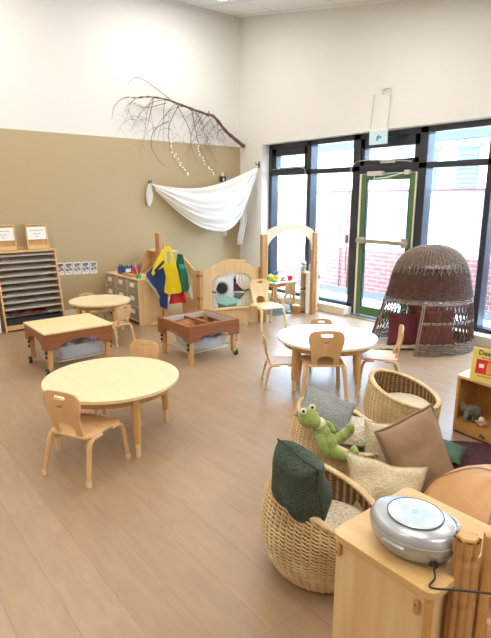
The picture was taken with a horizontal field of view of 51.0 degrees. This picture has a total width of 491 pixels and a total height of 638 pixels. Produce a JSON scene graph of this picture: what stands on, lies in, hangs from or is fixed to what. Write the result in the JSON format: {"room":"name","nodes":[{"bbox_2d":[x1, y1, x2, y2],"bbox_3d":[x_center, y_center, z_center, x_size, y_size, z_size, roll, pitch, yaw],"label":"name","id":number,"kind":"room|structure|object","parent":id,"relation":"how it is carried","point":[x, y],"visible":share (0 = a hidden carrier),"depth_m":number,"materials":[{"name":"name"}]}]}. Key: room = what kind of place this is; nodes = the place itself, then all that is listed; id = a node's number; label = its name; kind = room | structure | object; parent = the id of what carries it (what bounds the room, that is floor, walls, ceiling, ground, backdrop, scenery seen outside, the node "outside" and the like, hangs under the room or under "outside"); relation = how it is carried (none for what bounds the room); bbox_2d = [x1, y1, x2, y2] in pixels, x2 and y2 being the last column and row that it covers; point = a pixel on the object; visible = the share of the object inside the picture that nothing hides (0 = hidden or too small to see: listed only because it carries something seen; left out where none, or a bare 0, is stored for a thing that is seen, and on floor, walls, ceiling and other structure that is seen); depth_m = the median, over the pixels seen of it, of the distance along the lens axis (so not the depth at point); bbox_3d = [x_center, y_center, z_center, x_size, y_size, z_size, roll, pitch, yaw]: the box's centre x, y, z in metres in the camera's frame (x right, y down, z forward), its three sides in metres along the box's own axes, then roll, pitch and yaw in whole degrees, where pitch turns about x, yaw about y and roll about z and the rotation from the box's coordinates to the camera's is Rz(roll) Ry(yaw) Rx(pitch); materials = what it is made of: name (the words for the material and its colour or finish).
{"room":"children's room","nodes":[
{"label":"children's room","id":0,"kind":"room"},
{"bbox_2d":[0,0,240,310],"bbox_3d":[-3.184,-2.106,6.191,8.455,4.500,0.150,-10,17,-38],"label":"wall","id":1,"kind":"structure","parent":0,"point":[65,65],"depth_m":7.11,"materials":[{"name":"paint"}]},
{"bbox_2d":[64,262,72,274],"bbox_3d":[-2.423,-0.691,7.049,0.104,0.168,0.004,-10,17,-38],"label":"photo","id":2,"kind":"object","parent":1,"relation":"attached to","point":[68,266],"visible":1,"depth_m":7.05,"materials":[{"name":"white paper"}]},
{"bbox_2d":[73,262,80,274],"bbox_3d":[-2.331,-0.704,7.122,0.104,0.168,0.004,-10,17,-38],"label":"photo","id":3,"kind":"object","parent":1,"relation":"attached to","point":[76,265],"visible":1,"depth_m":7.12,"materials":[{"name":"white paper"}]},
{"bbox_2d":[81,261,88,273],"bbox_3d":[-2.240,-0.716,7.196,0.104,0.168,0.004,-10,17,-38],"label":"photo","id":4,"kind":"object","parent":1,"relation":"attached to","point":[85,265],"visible":1,"depth_m":7.20,"materials":[{"name":"white paper"}]},
{"bbox_2d":[65,292,202,315],"bbox_3d":[-3.248,0.073,6.535,8.155,0.100,0.014,-10,17,-38],"label":"baseboard","id":5,"kind":"structure","parent":1,"relation":"attached to","point":[67,312],"depth_m":7.20,"materials":[{"name":"beige"}]},
{"bbox_2d":[112,77,244,173],"bbox_3d":[-0.921,-2.794,7.672,2.307,1.304,0.170,-10,17,-38],"label":"branch","id":6,"kind":"object","parent":1,"relation":"attached to","point":[217,120],"visible":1,"depth_m":7.67,"materials":[{"name":"brown plant"}]},
{"bbox_3d":[-1.398,-2.004,7.552,0.028,0.075,0.078,-10,17,-38],"label":"wall hook","id":7,"kind":"object","parent":1,"relation":"attached to","visible":0},
{"bbox_2d":[146,168,257,244],"bbox_3d":[-0.621,-1.723,7.930,1.811,1.226,0.362,-8,15,-32],"label":"drape","id":8,"kind":"object","parent":7,"relation":"hanging from","point":[218,207],"visible":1,"depth_m":7.95,"materials":[{"name":"white fabric"}]},
{"bbox_2d":[0,299,490,637],"bbox_3d":[-0.497,0.885,3.483,8.450,0.100,8.784,-10,17,-38],"label":"floor","id":9,"kind":"structure","parent":0,"point":[166,542],"depth_m":2.86,"materials":[{"name":"brown wood"}]},
{"bbox_2d":[0,245,64,332],"bbox_3d":[-2.767,-0.406,6.572,0.769,1.015,0.370,-10,17,-38],"label":"rack","id":10,"kind":"object","parent":9,"relation":"on","point":[29,278],"visible":0.94,"depth_m":6.56,"materials":[{"name":"brown wood"}]},
{"bbox_2d":[0,224,17,250],"bbox_3d":[-3.004,-1.006,6.370,0.300,0.320,0.068,-10,17,-38],"label":"sign board","id":11,"kind":"object","parent":10,"relation":"on","point":[8,241],"visible":1,"depth_m":6.40,"materials":[{"name":"brown wood"}]},
{"bbox_2d":[0,251,54,257],"bbox_3d":[-2.814,-0.840,6.531,0.705,0.061,0.195,-10,17,-38],"label":"shelf","id":12,"kind":"object","parent":10,"relation":"attached to","point":[3,254],"depth_m":6.52,"materials":[{"name":"beige"}]},
{"bbox_2d":[0,254,54,263],"bbox_3d":[-2.809,-0.759,6.544,0.705,0.061,0.210,-10,17,-38],"label":"shelf","id":13,"kind":"object","parent":10,"relation":"attached to","point":[28,258],"depth_m":6.56,"materials":[{"name":"beige"}]},
{"bbox_2d":[0,261,55,270],"bbox_3d":[-2.805,-0.679,6.556,0.705,0.061,0.225,-10,17,-38],"label":"shelf","id":14,"kind":"object","parent":10,"relation":"attached to","point":[22,265],"depth_m":6.56,"materials":[{"name":"beige"}]},
{"bbox_2d":[0,267,56,277],"bbox_3d":[-2.800,-0.599,6.569,0.705,0.061,0.240,-10,17,-38],"label":"shelf","id":15,"kind":"object","parent":10,"relation":"attached to","point":[30,271],"depth_m":6.55,"materials":[{"name":"beige"}]},
{"bbox_2d":[0,274,57,284],"bbox_3d":[-2.795,-0.519,6.581,0.705,0.061,0.256,-10,17,-38],"label":"shelf","id":16,"kind":"object","parent":10,"relation":"attached to","point":[25,278],"depth_m":6.55,"materials":[{"name":"beige"}]},
{"bbox_2d":[1,280,58,290],"bbox_3d":[-2.790,-0.439,6.594,0.705,0.061,0.271,-10,17,-38],"label":"shelf","id":17,"kind":"object","parent":10,"relation":"attached to","point":[31,284],"depth_m":6.56,"materials":[{"name":"beige"}]},
{"bbox_2d":[2,286,59,297],"bbox_3d":[-2.785,-0.358,6.606,0.705,0.061,0.286,-10,17,-38],"label":"shelf","id":18,"kind":"object","parent":10,"relation":"attached to","point":[27,291],"depth_m":6.56,"materials":[{"name":"beige"}]},
{"bbox_2d":[7,310,56,316],"bbox_3d":[-2.749,-0.094,6.618,0.660,0.018,0.290,-10,17,-38],"label":"paper","id":19,"kind":"object","parent":10,"relation":"on","point":[54,310],"visible":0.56,"depth_m":6.51,"materials":[{"name":"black paper"}]},
{"bbox_2d":[5,308,48,315],"bbox_3d":[-2.812,-0.097,6.566,0.501,0.028,0.270,-10,17,-38],"label":"paper","id":20,"kind":"object","parent":19,"relation":"on","point":[39,309],"visible":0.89,"depth_m":6.52,"materials":[{"name":"red paper"}]},
{"bbox_2d":[3,293,60,304],"bbox_3d":[-2.781,-0.278,6.619,0.705,0.061,0.301,-10,17,-38],"label":"shelf","id":21,"kind":"object","parent":10,"relation":"attached to","point":[31,297],"depth_m":6.55,"materials":[{"name":"beige"}]},
{"bbox_2d":[4,299,61,311],"bbox_3d":[-2.776,-0.198,6.632,0.705,0.061,0.316,-10,17,-38],"label":"shelf","id":22,"kind":"object","parent":10,"relation":"attached to","point":[36,303],"depth_m":6.56,"materials":[{"name":"beige"}]},
{"bbox_2d":[5,305,62,317],"bbox_3d":[-2.771,-0.118,6.644,0.705,0.061,0.332,-10,17,-38],"label":"shelf","id":23,"kind":"object","parent":10,"relation":"attached to","point":[59,308],"depth_m":6.58,"materials":[{"name":"beige"}]},
{"bbox_2d":[24,223,48,248],"bbox_3d":[-2.686,-1.065,6.622,0.270,0.320,0.068,-10,17,-38],"label":"sign board","id":24,"kind":"object","parent":10,"relation":"on","point":[36,234],"visible":1,"depth_m":6.61,"materials":[{"name":"brown wood"}]},
{"bbox_2d":[23,313,112,375],"bbox_3d":[-1.754,0.238,5.126,0.672,0.416,0.612,-10,17,-38],"label":"table","id":25,"kind":"object","parent":9,"relation":"on","point":[51,333],"visible":0.98,"depth_m":4.99,"materials":[{"name":"brown"}]},
{"bbox_2d":[34,343,105,362],"bbox_3d":[-1.754,0.330,5.147,0.566,0.012,0.506,-10,17,-38],"label":"wire shelf","id":26,"kind":"object","parent":25,"relation":"attached to","point":[86,344],"depth_m":5.10,"materials":[{"name":"silver metal"}]},
{"bbox_2d":[60,337,99,351],"bbox_3d":[-1.718,0.239,5.129,0.490,0.168,0.449,-13,18,-43],"label":"plastic bin","id":27,"kind":"object","parent":25,"relation":"in","point":[73,344],"visible":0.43,"depth_m":5.04,"materials":[{"name":"blue"}]},
{"bbox_2d":[42,390,130,488],"bbox_3d":[-0.969,0.637,3.103,0.363,0.558,0.400,6,14,23],"label":"child chair","id":28,"kind":"object","parent":9,"relation":"on","point":[88,427],"visible":1,"depth_m":2.95,"materials":[{"name":"beige"}]},
{"bbox_2d":[79,293,106,320],"bbox_3d":[-1.945,-0.096,6.513,0.286,0.440,0.316,-10,17,-38],"label":"child chair","id":29,"kind":"object","parent":9,"relation":"on","point":[96,313],"visible":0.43,"depth_m":6.51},
{"bbox_2d":[69,294,129,338],"bbox_3d":[-1.744,-0.021,6.210,0.710,0.430,0.710,11,17,40],"label":"round table","id":30,"kind":"object","parent":9,"relation":"on","point":[103,302],"visible":0.84,"depth_m":6.00,"materials":[{"name":"beige"}]},
{"bbox_2d":[41,357,178,457],"bbox_3d":[-0.906,0.599,3.542,0.900,0.430,0.900,-9,16,-34],"label":"round table","id":31,"kind":"object","parent":9,"relation":"on","point":[111,382],"visible":0.85,"depth_m":3.39,"materials":[{"name":"beige"}]},
{"bbox_2d":[98,305,135,347],"bbox_3d":[-1.475,0.048,5.858,0.327,0.456,0.297,9,16,33],"label":"child chair","id":32,"kind":"object","parent":9,"relation":"on","point":[122,314],"visible":0.88,"depth_m":5.75,"materials":[{"name":"beige"}]},
{"bbox_2d":[102,340,161,425],"bbox_3d":[-0.849,0.462,3.901,0.349,0.536,0.385,5,14,21],"label":"child chair","id":33,"kind":"object","parent":9,"relation":"on","point":[137,350],"visible":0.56,"depth_m":4.00,"materials":[{"name":"beige"}]},
{"bbox_2d":[105,271,162,325],"bbox_3d":[-1.556,-0.315,7.098,0.354,0.600,0.990,-10,17,-38],"label":"base cabinet","id":34,"kind":"object","parent":9,"relation":"on","point":[144,302],"visible":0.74,"depth_m":6.81,"materials":[{"name":"beige"}]},
{"bbox_2d":[117,263,132,273],"bbox_3d":[-1.665,-0.698,7.110,0.140,0.141,0.166,-13,18,-43],"label":"caddy","id":35,"kind":"object","parent":34,"relation":"on","point":[121,269],"visible":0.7,"depth_m":7.07,"materials":[{"name":"blue"}]},
{"bbox_2d":[140,248,177,309],"bbox_3d":[-1.243,-0.559,7.488,0.380,0.900,0.430,-10,17,-38],"label":"partition","id":36,"kind":"object","parent":9,"relation":"on","point":[147,257],"visible":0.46,"depth_m":7.49,"materials":[{"name":"brown wood"}]},
{"bbox_2d":[147,249,177,252],"bbox_3d":[-1.201,-0.985,7.417,0.280,0.020,0.420,-10,17,-38],"label":"shelf","id":37,"kind":"object","parent":36,"relation":"attached to","point":[148,250],"depth_m":7.40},
{"bbox_2d":[155,233,163,315],"bbox_3d":[-1.174,-0.584,7.020,0.040,1.160,0.095,-10,17,-38],"label":"post","id":38,"kind":"object","parent":9,"relation":"on","point":[157,235],"visible":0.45,"depth_m":6.90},
{"bbox_2d":[151,242,169,325],"bbox_3d":[-1.034,-0.446,6.598,0.306,1.078,0.306,7,15,27],"label":"coat stand","id":39,"kind":"object","parent":9,"relation":"on","point":[163,243],"visible":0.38,"depth_m":6.65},
{"bbox_2d":[146,267,167,308],"bbox_3d":[-1.118,-0.458,6.567,0.292,0.668,0.094,1,13,6],"label":"vest","id":40,"kind":"object","parent":39,"relation":"hanging from","point":[156,281],"visible":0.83,"depth_m":6.54,"materials":[{"name":"blue"}]},
{"bbox_2d":[152,246,181,293],"bbox_3d":[-0.993,-0.607,6.452,0.371,0.611,0.083,0,13,0],"label":"vest","id":41,"kind":"object","parent":39,"relation":"hanging from","point":[172,283],"visible":1,"depth_m":6.43,"materials":[{"name":"yellow"}]},
{"bbox_2d":[169,291,186,303],"bbox_3d":[-0.876,-0.328,6.642,0.239,0.267,0.077,0,13,0],"label":"vest","id":42,"kind":"object","parent":39,"relation":"hanging from","point":[178,297],"visible":0.68,"depth_m":6.65,"materials":[{"name":"red"}]},
{"bbox_2d":[176,254,188,291],"bbox_3d":[-0.807,-0.586,6.572,0.160,0.495,0.068,-1,13,-6],"label":"vest","id":43,"kind":"object","parent":39,"relation":"hanging from","point":[180,264],"visible":0.94,"depth_m":6.58,"materials":[{"name":"green"}]},
{"bbox_2d":[182,257,196,312],"bbox_3d":[-0.729,-0.379,6.844,0.037,0.840,0.718,-5,14,-22],"label":"wall","id":44,"kind":"structure","parent":9,"relation":"on","point":[191,305],"depth_m":6.81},
{"bbox_2d":[188,273,191,296],"bbox_3d":[-0.750,-0.457,6.895,0.024,0.310,0.142,-6,14,-23],"label":"curtain","id":45,"kind":"object","parent":44,"relation":"hanging from","point":[189,276],"depth_m":6.88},
{"bbox_2d":[158,309,238,365],"bbox_3d":[-0.494,0.180,5.408,0.620,0.400,0.600,-10,17,-38],"label":"table","id":46,"kind":"object","parent":9,"relation":"on","point":[190,335],"visible":0.95,"depth_m":5.30,"materials":[{"name":"brown"}]},
{"bbox_2d":[178,317,211,325],"bbox_3d":[-0.580,0.054,5.497,0.534,0.165,0.261,-11,17,-40],"label":"chips","id":47,"kind":"object","parent":46,"relation":"in","point":[188,322],"visible":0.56,"depth_m":5.40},
{"bbox_2d":[167,320,225,335],"bbox_3d":[-0.494,0.099,5.389,0.580,0.008,0.560,-10,17,-38],"label":"tray","id":48,"kind":"object","parent":46,"relation":"on","point":[223,330],"depth_m":5.18,"materials":[{"name":"wood"}]},
{"bbox_2d":[166,339,230,353],"bbox_3d":[-0.494,0.264,5.428,0.526,0.012,0.506,-10,17,-38],"label":"wire shelf","id":49,"kind":"object","parent":46,"relation":"attached to","point":[189,352],"depth_m":5.36,"materials":[{"name":"silver metal"}]},
{"bbox_2d":[164,311,232,320],"bbox_3d":[-0.494,0.020,5.371,0.548,0.060,0.528,-10,17,-38],"label":"tray","id":50,"kind":"object","parent":46,"relation":"on","point":[212,315],"depth_m":5.56,"materials":[{"name":"beige"}]},
{"bbox_2d":[176,332,225,344],"bbox_3d":[-0.472,0.171,5.411,0.469,0.173,0.428,-8,16,-32],"label":"plastic bin","id":51,"kind":"object","parent":46,"relation":"in","point":[213,336],"visible":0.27,"depth_m":5.32,"materials":[{"name":"blue"}]},
{"bbox_2d":[196,270,202,310],"bbox_3d":[-0.582,-0.246,6.505,0.069,0.735,0.054,9,16,35],"label":"post","id":52,"kind":"object","parent":9,"relation":"on","point":[199,298],"visible":0.59,"depth_m":6.46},
{"bbox_2d":[214,276,232,297],"bbox_3d":[-0.364,-0.420,7.595,0.340,0.580,0.328,-2,13,-9],"label":"washer","id":53,"kind":"object","parent":9,"relation":"on","point":[224,288],"visible":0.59,"depth_m":7.44,"materials":[{"name":"white"}]},
{"bbox_2d":[202,259,257,323],"bbox_3d":[-0.188,-0.346,6.660,0.769,0.860,0.064,-6,14,-23],"label":"wall","id":54,"kind":"structure","parent":9,"relation":"on","point":[246,272],"depth_m":6.64,"materials":[{"name":"beige"}]},
{"bbox_2d":[212,278,217,307],"bbox_3d":[-0.397,-0.350,6.587,0.094,0.430,0.028,-6,14,-23],"label":"curtain","id":55,"kind":"object","parent":54,"relation":"hanging from","point":[214,280],"depth_m":6.58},
{"bbox_2d":[236,275,249,305],"bbox_3d":[-0.034,-0.385,6.739,0.201,0.430,0.028,-6,14,-23],"label":"curtain","id":56,"kind":"object","parent":54,"relation":"hanging from","point":[243,281],"depth_m":6.74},
{"bbox_2d":[215,296,245,307],"bbox_3d":[-0.262,-0.144,7.158,0.420,0.240,0.490,-10,17,-38],"label":"bench","id":57,"kind":"object","parent":9,"relation":"on","point":[227,301],"visible":0.26,"depth_m":7.04,"materials":[{"name":"green"}]},
{"bbox_2d":[233,259,246,298],"bbox_3d":[-0.111,-0.552,7.899,0.320,0.700,0.280,-2,13,-9],"label":"cabinet","id":58,"kind":"object","parent":9,"relation":"on","point":[238,292],"visible":0.16,"depth_m":7.83,"materials":[{"name":"white"}]},
{"bbox_2d":[245,279,286,332],"bbox_3d":[0.263,-0.183,6.537,0.391,0.600,0.431,-7,15,-26],"label":"child chair","id":59,"kind":"object","parent":9,"relation":"on","point":[257,289],"visible":1,"depth_m":6.62,"materials":[{"name":"wood"}]},
{"bbox_2d":[267,306,290,315],"bbox_3d":[0.459,-0.139,7.648,0.580,0.008,0.620,-10,17,-38],"label":"rug","id":60,"kind":"object","parent":9,"relation":"on","point":[279,311],"visible":0.25,"depth_m":7.50,"materials":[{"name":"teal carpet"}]},
{"bbox_2d":[268,283,294,310],"bbox_3d":[0.533,-0.324,7.497,0.316,0.440,0.286,12,18,42],"label":"child chair","id":61,"kind":"object","parent":60,"relation":"on","point":[288,289],"visible":0.94,"depth_m":7.39,"materials":[{"name":"beige"}]},
{"bbox_2d":[269,277,296,312],"bbox_3d":[0.426,-0.369,7.686,0.440,0.440,0.540,-10,17,-38],"label":"table","id":62,"kind":"object","parent":60,"relation":"on","point":[274,285],"visible":0.55,"depth_m":7.45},
{"bbox_2d":[261,334,300,389],"bbox_3d":[0.308,0.360,4.531,0.323,0.450,0.294,-1,13,-4],"label":"child chair","id":63,"kind":"object","parent":9,"relation":"on","point":[274,361],"visible":0.91,"depth_m":4.45,"materials":[{"name":"beige"}]},
{"bbox_2d":[260,224,317,321],"bbox_3d":[0.596,-0.638,6.985,0.942,1.280,0.067,-8,15,-31],"label":"archway","id":64,"kind":"object","parent":9,"relation":"on","point":[265,239],"visible":0.94,"depth_m":6.92,"materials":[{"name":"wood"}]},
{"bbox_2d":[288,304,302,313],"bbox_3d":[0.727,-0.154,7.446,0.163,0.130,0.218,-10,17,-38],"label":"basket","id":65,"kind":"object","parent":9,"relation":"on","point":[295,308],"visible":1,"depth_m":7.39,"materials":[{"name":"brown"}]},
{"bbox_2d":[299,271,320,312],"bbox_3d":[0.934,-0.401,7.500,0.290,0.585,0.150,-10,17,-38],"label":"base cabinet","id":66,"kind":"object","parent":9,"relation":"on","point":[304,277],"visible":0.57,"depth_m":7.45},
{"bbox_2d":[260,463,374,593],"bbox_3d":[0.348,0.862,2.280,0.564,0.489,0.559,-3,13,-11],"label":"wicker chair","id":67,"kind":"object","parent":9,"relation":"on","point":[304,554],"visible":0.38,"depth_m":2.09,"materials":[{"name":"brown"}]},
{"bbox_2d":[271,438,332,523],"bbox_3d":[0.224,0.669,2.095,0.248,0.335,0.246,9,16,33],"label":"cushion","id":68,"kind":"object","parent":67,"relation":"in","point":[299,484],"visible":0.94,"depth_m":2.01,"materials":[{"name":"fabric"}]},
{"bbox_2d":[325,500,361,527],"bbox_3d":[0.352,0.938,2.290,0.440,0.107,0.440,-10,17,-38],"label":"seat pad","id":69,"kind":"object","parent":67,"relation":"in","point":[339,512],"visible":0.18,"depth_m":2.33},
{"bbox_2d":[306,318,331,372],"bbox_3d":[0.748,0.251,4.987,0.297,0.456,0.327,0,13,0],"label":"child chair","id":70,"kind":"object","parent":9,"relation":"on","point":[314,321],"visible":0.23,"depth_m":5.08,"materials":[{"name":"beige"}]},
{"bbox_2d":[296,331,348,401],"bbox_3d":[0.642,0.339,4.290,0.391,0.600,0.431,0,13,0],"label":"child chair","id":71,"kind":"object","parent":9,"relation":"on","point":[325,351],"visible":0.98,"depth_m":4.12,"materials":[{"name":"beige"}]},
{"bbox_2d":[278,324,377,394],"bbox_3d":[0.720,0.357,4.582,0.870,0.430,0.870,-9,16,-34],"label":"round table","id":72,"kind":"object","parent":9,"relation":"on","point":[358,341],"visible":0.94,"depth_m":4.39,"materials":[{"name":"beige"}]},
{"bbox_2d":[289,396,377,477],"bbox_3d":[0.541,0.711,3.033,0.564,0.443,0.560,12,18,42],"label":"wicker chair","id":73,"kind":"object","parent":9,"relation":"on","point":[299,434],"visible":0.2,"depth_m":2.83,"materials":[{"name":"brown"}]},
{"bbox_2d":[298,404,358,460],"bbox_3d":[0.444,0.602,2.784,0.320,0.282,0.212,1,13,3],"label":"plush","id":74,"kind":"object","parent":73,"relation":"on","point":[325,435],"visible":0.99,"depth_m":2.73,"materials":[{"name":"green"}]},
{"bbox_2d":[339,444,363,452],"bbox_3d":[0.542,0.776,3.031,0.440,0.107,0.440,-10,17,-38],"label":"seat pad","id":75,"kind":"object","parent":73,"relation":"in","point":[342,445],"visible":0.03,"depth_m":2.96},
{"bbox_2d":[339,415,373,447],"bbox_3d":[0.643,0.651,2.988,0.331,0.145,0.300,-2,13,-9],"label":"cushion","id":76,"kind":"object","parent":75,"relation":"on","point":[357,438],"visible":0.38,"depth_m":2.89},
{"bbox_2d":[294,383,356,432],"bbox_3d":[0.468,0.528,2.985,0.345,0.233,0.208,4,14,16],"label":"cushion","id":77,"kind":"object","parent":76,"relation":"on","point":[331,408],"visible":0.76,"depth_m":2.96,"materials":[{"name":"fabric"}]},
{"bbox_2d":[364,419,390,463],"bbox_3d":[0.759,0.724,2.892,0.246,0.318,0.156,0,13,1],"label":"cushion","id":78,"kind":"object","parent":73,"relation":"on","point":[372,445],"visible":0.37,"depth_m":2.85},
{"bbox_2d":[359,324,403,388],"bbox_3d":[1.189,0.313,4.543,0.385,0.536,0.349,2,13,10],"label":"child chair","id":79,"kind":"object","parent":9,"relation":"on","point":[389,356],"visible":0.92,"depth_m":4.48,"materials":[{"name":"beige"}]},
{"bbox_2d":[371,338,416,349],"bbox_3d":[1.658,0.278,5.756,0.622,0.045,0.367,0,13,0],"label":"throw blanket","id":80,"kind":"object","parent":9,"relation":"on","point":[382,343],"visible":0.34,"depth_m":5.63,"materials":[{"name":"beige fabric"}]},
{"bbox_2d":[387,312,416,344],"bbox_3d":[1.744,0.114,5.670,0.366,0.368,0.156,1,13,4],"label":"cushion","id":81,"kind":"object","parent":80,"relation":"on","point":[409,321],"visible":0.87,"depth_m":5.63,"materials":[{"name":"red fabric"}]},
{"bbox_2d":[363,368,441,424],"bbox_3d":[1.091,0.595,3.597,0.521,0.412,0.524,-10,17,-38],"label":"wicker chair","id":82,"kind":"object","parent":9,"relation":"on","point":[379,406],"visible":0.63,"depth_m":3.54,"materials":[{"name":"brown"}]},
{"bbox_2d":[388,392,429,406],"bbox_3d":[1.097,0.609,3.593,0.390,0.107,0.390,-10,17,-38],"label":"seat pad","id":83,"kind":"object","parent":82,"relation":"in","point":[412,399],"visible":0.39,"depth_m":3.59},
{"bbox_2d":[332,488,490,637],"bbox_3d":[0.522,0.947,1.623,0.404,0.620,0.345,-10,17,-38],"label":"base cabinet","id":84,"kind":"object","parent":9,"relation":"on","point":[379,593],"visible":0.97,"depth_m":1.48,"materials":[{"name":"beige"}]},
{"bbox_2d":[369,495,459,568],"bbox_3d":[0.480,0.606,1.482,0.219,0.109,0.262,-12,18,-42],"label":"radio","id":85,"kind":"object","parent":84,"relation":"on","point":[415,530],"visible":0.98,"depth_m":1.42,"materials":[{"name":"silver metal"}]},
{"bbox_2d":[428,557,490,594],"bbox_3d":[0.591,0.676,1.257,0.106,0.062,0.334,-12,18,-43],"label":"power cord","id":86,"kind":"object","parent":84,"relation":"on","point":[431,562],"visible":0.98,"depth_m":1.28,"materials":[{"name":"black plastic"}]},
{"bbox_2d":[372,244,473,356],"bbox_3d":[1.984,-0.252,5.670,1.028,1.128,0.939,12,18,42],"label":"hut","id":87,"kind":"object","parent":9,"relation":"on","point":[417,284],"visible":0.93,"depth_m":5.37,"materials":[{"name":"brown"}]},
{"bbox_2d":[411,305,446,313],"bbox_3d":[2.050,0.060,5.795,0.393,0.460,0.161,2,13,9],"label":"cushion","id":88,"kind":"object","parent":9,"relation":"on","point":[413,307],"visible":0.15,"depth_m":5.76,"materials":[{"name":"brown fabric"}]},
{"bbox_2d":[415,308,454,347],"bbox_3d":[2.073,0.110,5.629,0.444,0.445,0.177,1,13,3],"label":"cushion","id":89,"kind":"object","parent":9,"relation":"on","point":[418,313],"visible":0.56,"depth_m":5.58,"materials":[{"name":"brown fabric"}]},
{"bbox_2d":[443,530,481,637],"bbox_3d":[0.583,0.929,1.433,0.067,0.742,0.058,-2,13,-6],"label":"carved post","id":90,"kind":"object","parent":9,"relation":"on","point":[466,547],"visible":0.98,"depth_m":1.36,"materials":[{"name":"wood"}]},
{"bbox_2d":[451,441,490,468],"bbox_3d":[1.385,0.967,2.872,1.240,0.012,1.240,-10,17,-38],"label":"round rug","id":91,"kind":"object","parent":9,"relation":"on","point":[476,453],"visible":0.13,"depth_m":3.28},
{"bbox_2d":[374,403,453,492],"bbox_3d":[0.896,0.720,2.685,0.489,0.516,0.191,-4,14,-16],"label":"cushion","id":92,"kind":"object","parent":91,"relation":"on","point":[415,440],"visible":0.67,"depth_m":2.62,"materials":[{"name":"brown fabric"}]},
{"bbox_2d":[443,439,466,464],"bbox_3d":[1.261,0.825,3.224,0.202,0.096,0.225,8,15,31],"label":"floor cushion","id":93,"kind":"object","parent":91,"relation":"on","point":[455,451],"visible":0.5,"depth_m":3.18,"materials":[{"name":"green fabric"}]},
{"bbox_2d":[421,464,490,525],"bbox_3d":[1.123,0.883,2.309,0.675,0.433,0.682,-10,17,-38],"label":"beanbag","id":94,"kind":"object","parent":91,"relation":"on","point":[466,489],"visible":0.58,"depth_m":2.23,"materials":[{"name":"leather"}]},
{"bbox_2d":[345,450,427,511],"bbox_3d":[0.661,0.862,2.500,0.418,0.343,0.213,4,14,16],"label":"cushion","id":95,"kind":"object","parent":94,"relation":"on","point":[380,479],"visible":0.41,"depth_m":2.47,"materials":[{"name":"fabric"}]},
{"bbox_2d":[453,369,490,443],"bbox_3d":[1.863,0.645,3.363,0.350,0.420,0.901,-12,17,-41],"label":"shelf","id":96,"kind":"object","parent":9,"relation":"on","point":[469,392],"visible":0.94,"depth_m":3.62,"materials":[{"name":"brown"}]},
{"bbox_2d":[460,403,480,422],"bbox_3d":[1.564,0.647,3.578,0.162,0.127,0.142,-1,13,-5],"label":"plush","id":97,"kind":"object","parent":96,"relation":"on","point":[473,412],"visible":0.96,"depth_m":3.52,"materials":[{"name":"grey"}]},
{"bbox_2d":[469,347,490,383],"bbox_3d":[1.600,0.313,3.380,0.220,0.224,0.046,12,18,43],"label":"picture book","id":98,"kind":"object","parent":96,"relation":"on","point":[480,371],"visible":1,"depth_m":3.40,"materials":[{"name":"yellow paper"}]},
{"bbox_2d":[471,531,490,637],"bbox_3d":[0.855,0.930,1.408,0.450,0.750,0.028,2,13,9],"label":"frame","id":99,"kind":"object","parent":9,"relation":"on","point":[481,628],"visible":0.91,"depth_m":1.39,"materials":[{"name":"wood"}]},
{"bbox_2d":[176,0,412,17],"bbox_3d":[-0.518,-2.713,2.596,8.355,1.730,8.734,-10,17,-38],"label":"ceiling","id":100,"kind":"structure","parent":0,"point":[236,8],"depth_m":6.99,"materials":[{"name":"paint"}]},
{"bbox_2d":[240,0,490,314],"bbox_3d":[2.734,-1.920,5.390,0.300,4.500,8.584,-10,17,-38],"label":"wall","id":101,"kind":"structure","parent":0,"point":[317,74],"depth_m":6.58,"materials":[{"name":"white"}]},
{"bbox_2d":[344,313,388,324],"bbox_3d":[1.836,0.012,6.972,0.295,0.020,1.030,-10,17,-38],"label":"trim","id":102,"kind":"structure","parent":101,"relation":"attached to","point":[359,316],"depth_m":7.07,"materials":[{"name":"silver metal"}]},
{"bbox_2d":[268,119,490,333],"bbox_3d":[2.321,-1.052,6.204,0.180,2.440,6.030,-10,17,-38],"label":"window","id":103,"kind":"structure","parent":101,"relation":"in","point":[423,138],"depth_m":6.57,"materials":[{"name":"grey"}]},
{"bbox_2d":[353,170,417,319],"bbox_3d":[1.790,-0.942,6.758,0.157,1.935,0.870,-10,17,-38],"label":"door","id":104,"kind":"structure","parent":103,"relation":"attached to","point":[406,243],"depth_m":6.88,"materials":[{"name":"green"}]},
{"bbox_2d":[268,290,490,347],"bbox_3d":[2.617,0.246,5.787,0.014,0.100,8.570,-10,17,-38],"label":"baseboard","id":105,"kind":"structure","parent":101,"relation":"attached to","point":[479,341],"depth_m":7.36,"materials":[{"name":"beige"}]},
{"bbox_2d":[369,88,390,144],"bbox_3d":[1.654,-2.482,6.314,0.049,0.647,0.270,-10,17,-38],"label":"exit sign","id":106,"kind":"object","parent":101,"relation":"attached to","point":[377,136],"visible":1,"depth_m":6.33,"materials":[{"name":"white"}]},
{"label":"outside","id":107,"kind":"structure","parent":0,"visible":0},
{"bbox_2d":[282,277,490,326],"bbox_3d":[14.656,-2.410,18.258,34.140,0.130,50.000,-10,17,-38],"label":"ground","id":108,"kind":"structure","parent":107,"point":[366,302],"depth_m":8.90,"materials":[{"name":"white"}]},
{"bbox_2d":[277,188,490,310],"bbox_3d":[3.761,-1.102,8.165,0.262,1.890,32.000,-10,17,-38],"label":"wall","id":109,"kind":"structure","parent":108,"relation":"on","point":[455,217],"depth_m":9.61,"materials":[{"name":"brick"}]},
{"bbox_2d":[280,127,490,191],"bbox_3d":[8.308,-2.818,12.215,4.300,3.400,18.400,-10,17,-38],"label":"building exterior","id":110,"kind":"structure","parent":108,"relation":"on","point":[472,143],"depth_m":13.89,"materials":[{"name":"white"}]},
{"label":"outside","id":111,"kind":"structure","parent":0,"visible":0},
{"bbox_2d":[286,278,490,320],"bbox_3d":[3.420,-0.124,8.109,0.600,0.010,32.000,-10,17,-38],"label":"path","id":112,"kind":"structure","parent":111,"point":[324,287],"depth_m":9.60,"materials":[{"name":"grey concrete"}]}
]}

